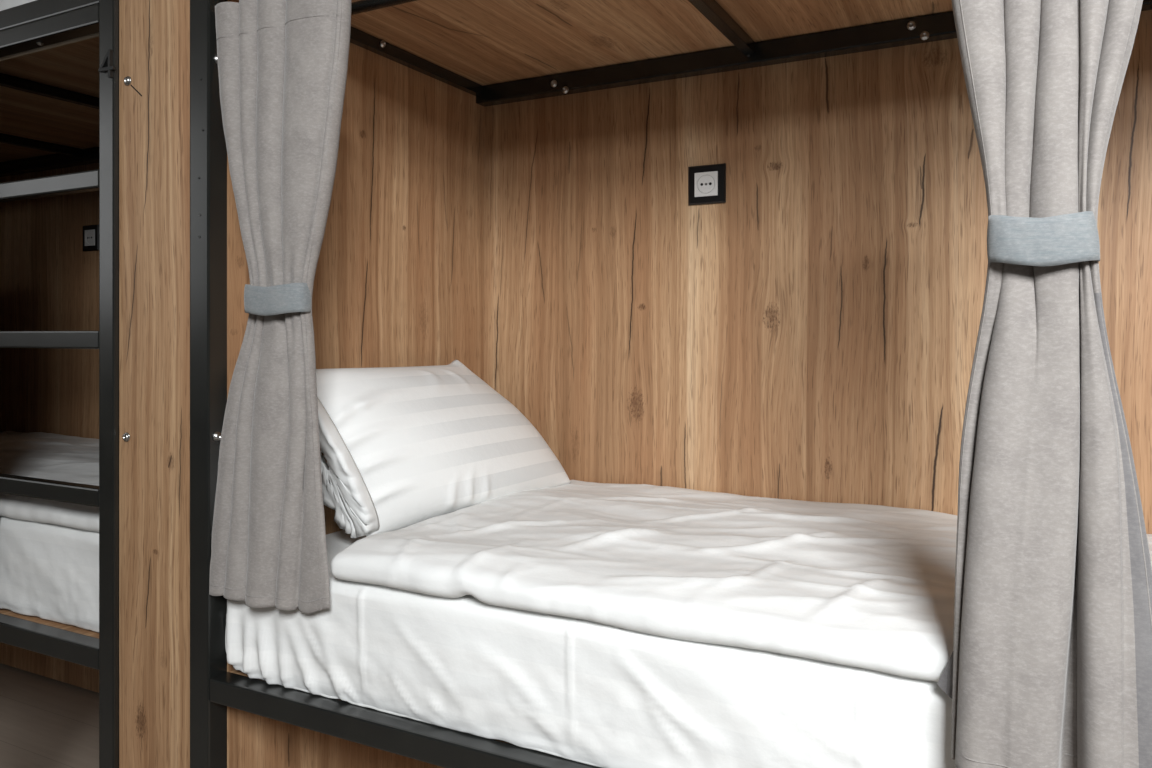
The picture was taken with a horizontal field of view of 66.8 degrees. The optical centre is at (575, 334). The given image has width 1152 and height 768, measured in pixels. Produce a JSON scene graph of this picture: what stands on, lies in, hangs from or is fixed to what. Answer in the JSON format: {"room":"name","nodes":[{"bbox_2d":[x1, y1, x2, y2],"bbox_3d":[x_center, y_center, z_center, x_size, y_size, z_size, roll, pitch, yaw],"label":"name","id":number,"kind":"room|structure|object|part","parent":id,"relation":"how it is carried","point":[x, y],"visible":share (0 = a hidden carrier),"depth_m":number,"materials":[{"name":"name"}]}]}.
{"room":"dormitory","nodes":[
{"label":"dormitory","id":0,"kind":"room"},
{"bbox_2d":[0,663,98,767],"bbox_3d":[-1.211,1.245,-0.155,8.400,0.050,5.400,0,0,28],"label":"floor","id":1,"kind":"structure","parent":0,"point":[45,722],"depth_m":2.74,"materials":[{"name":"grey laminate"}]},
{"bbox_2d":[0,0,118,767],"bbox_3d":[-1.562,0.010,2.475,2.101,2.420,0.902,0,0,28],"label":"bunk bed","id":2,"kind":"object","parent":1,"relation":"on","point":[59,59],"visible":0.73,"depth_m":2.15,"materials":[{"name":"black metal"}]},
{"bbox_2d":[0,0,35,10],"bbox_3d":[-1.572,-0.742,2.470,1.993,0.196,0.800,0,0,28],"label":"mattress","id":3,"kind":"object","parent":2,"relation":"on","point":[4,4],"visible":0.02,"depth_m":1.82,"materials":[{"name":"white fabric"}]},
{"bbox_2d":[0,516,98,631],"bbox_3d":[-1.572,0.483,2.470,1.993,0.196,0.800,0,0,28],"label":"mattress","id":4,"kind":"object","parent":2,"relation":"on","point":[48,571],"visible":0.1,"depth_m":1.77,"materials":[{"name":"white fabric"}]},
{"bbox_2d":[0,431,98,531],"bbox_3d":[-1.471,0.352,2.421,1.732,0.075,0.792,0,0,28],"label":"duvet","id":5,"kind":"object","parent":4,"relation":"on","point":[50,456],"visible":0.36,"depth_m":2.19,"materials":[{"name":"white fabric"}]},
{"bbox_3d":[-1.761,-0.637,2.099,2.002,0.040,0.034,0,0,28],"label":"guard rail","id":6,"kind":"part","parent":2,"relation":"part of","materials":[{"name":"black metal"}]},
{"bbox_3d":[-1.761,-0.598,2.099,2.002,0.036,0.038,0,0,28],"label":"rail","id":7,"kind":"part","parent":2,"relation":"part of","materials":[{"name":"black metal"}]},
{"bbox_3d":[-1.761,0.602,2.099,2.002,0.040,0.038,0,0,28],"label":"rail","id":8,"kind":"part","parent":2,"relation":"part of","materials":[{"name":"black metal"}]},
{"bbox_3d":[-1.389,-0.602,2.807,2.004,0.043,0.039,0,0,28],"label":"rail","id":9,"kind":"part","parent":2,"relation":"part of","materials":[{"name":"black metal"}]},
{"bbox_3d":[-1.377,0.019,2.831,2.016,2.378,0.014,0,0,28],"label":"panel","id":10,"kind":"part","parent":2,"relation":"part of","materials":[{"name":"brown wood"}]},
{"bbox_2d":[83,224,98,250],"bbox_3d":[-1.643,-0.329,2.957,0.086,0.086,0.010,0,0,28],"label":"power socket","id":11,"kind":"object","parent":2,"relation":"attached to","point":[90,232],"visible":0.99,"depth_m":2.95,"materials":[{"name":"white plastic"}]},
{"bbox_3d":[-0.855,0.010,1.624,0.044,2.420,0.040,0,0,28],"label":"post","id":12,"kind":"part","parent":2,"relation":"part of","materials":[{"name":"black metal"}]},
{"bbox_2d":[119,0,189,767],"bbox_3d":[-0.748,-0.006,1.563,0.201,2.447,0.024,0,0,28],"label":"filler panel","id":13,"kind":"object","parent":1,"relation":"on","point":[154,35],"visible":0.98,"depth_m":1.56,"materials":[{"name":"brown wood"}]},
{"bbox_2d":[190,0,1151,767],"bbox_3d":[0.469,0.010,1.411,2.094,2.420,0.898,0,0,28],"label":"bunk bed","id":14,"kind":"object","parent":1,"relation":"on","point":[509,202],"visible":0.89,"depth_m":1.84,"materials":[{"name":"brown wood"}]},
{"bbox_3d":[-0.635,0.010,1.508,0.048,2.420,0.040,0,0,28],"label":"post","id":15,"kind":"part","parent":14,"relation":"part of","materials":[{"name":"black metal"}]},
{"bbox_2d":[209,0,350,612],"bbox_3d":[-0.488,-0.057,1.418,0.292,0.995,0.055,0,0,28],"label":"curtain","id":16,"kind":"object","parent":14,"relation":"hanging from","point":[283,64],"visible":1,"depth_m":1.41,"materials":[{"name":"grey fabric"}]},
{"bbox_3d":[-0.428,0.019,1.874,0.018,2.378,0.800,0,0,28],"label":"panel","id":17,"kind":"part","parent":14,"relation":"part of","materials":[{"name":"brown wood"}]},
{"bbox_3d":[0.284,-0.520,1.055,2.002,0.018,0.018,0,0,28],"label":"curtain rod","id":18,"kind":"part","parent":14,"relation":"part of","materials":[{"name":"black metal"}]},
{"bbox_3d":[0.273,0.602,1.031,2.002,0.040,0.038,0,0,28],"label":"rail","id":19,"kind":"part","parent":14,"relation":"part of","materials":[{"name":"black metal"}]},
{"bbox_3d":[-0.419,-0.611,1.847,0.021,0.025,0.758,0,0,28],"label":"rail","id":20,"kind":"part","parent":14,"relation":"part of","materials":[{"name":"black metal"}]},
{"bbox_2d":[225,530,955,767],"bbox_3d":[0.456,0.483,1.392,1.993,0.196,0.824,0,0,28],"label":"mattress","id":21,"kind":"object","parent":14,"relation":"on","point":[592,693],"visible":0.34,"depth_m":1.18,"materials":[{"name":"white fabric"}]},
{"bbox_2d":[316,359,570,537],"bbox_3d":[-0.287,0.212,1.794,0.268,0.308,0.688,0,0,28],"label":"pillow","id":22,"kind":"object","parent":21,"relation":"on","point":[402,447],"visible":0.88,"depth_m":1.66,"materials":[{"name":"white fabric"}]},
{"bbox_2d":[331,480,1151,681],"bbox_3d":[0.555,0.352,1.339,1.732,0.075,0.824,0,0,28],"label":"duvet","id":23,"kind":"object","parent":21,"relation":"on","point":[872,587],"visible":0.78,"depth_m":1.28,"materials":[{"name":"white fabric"}]},
{"bbox_2d":[688,163,725,204],"bbox_3d":[0.291,-0.335,1.942,0.086,0.086,0.010,0,0,28],"label":"power socket","id":24,"kind":"object","parent":14,"relation":"attached to","point":[706,183],"visible":1,"depth_m":1.94,"materials":[{"name":"white plastic"}]},
{"bbox_3d":[0.644,-0.602,1.739,2.004,0.043,0.039,0,0,28],"label":"rail","id":25,"kind":"part","parent":14,"relation":"part of","materials":[{"name":"black metal"}]},
{"bbox_3d":[0.657,0.019,1.764,2.016,2.378,0.014,0,0,28],"label":"panel","id":26,"kind":"part","parent":14,"relation":"part of","materials":[{"name":"brown wood"}]},
{"bbox_2d":[937,0,1151,767],"bbox_3d":[0.472,-0.053,0.876,0.210,1.005,0.075,0,0,28],"label":"curtain","id":27,"kind":"object","parent":14,"relation":"hanging from","point":[1049,665],"visible":1,"depth_m":0.86,"materials":[{"name":"grey fabric"}]}
]}

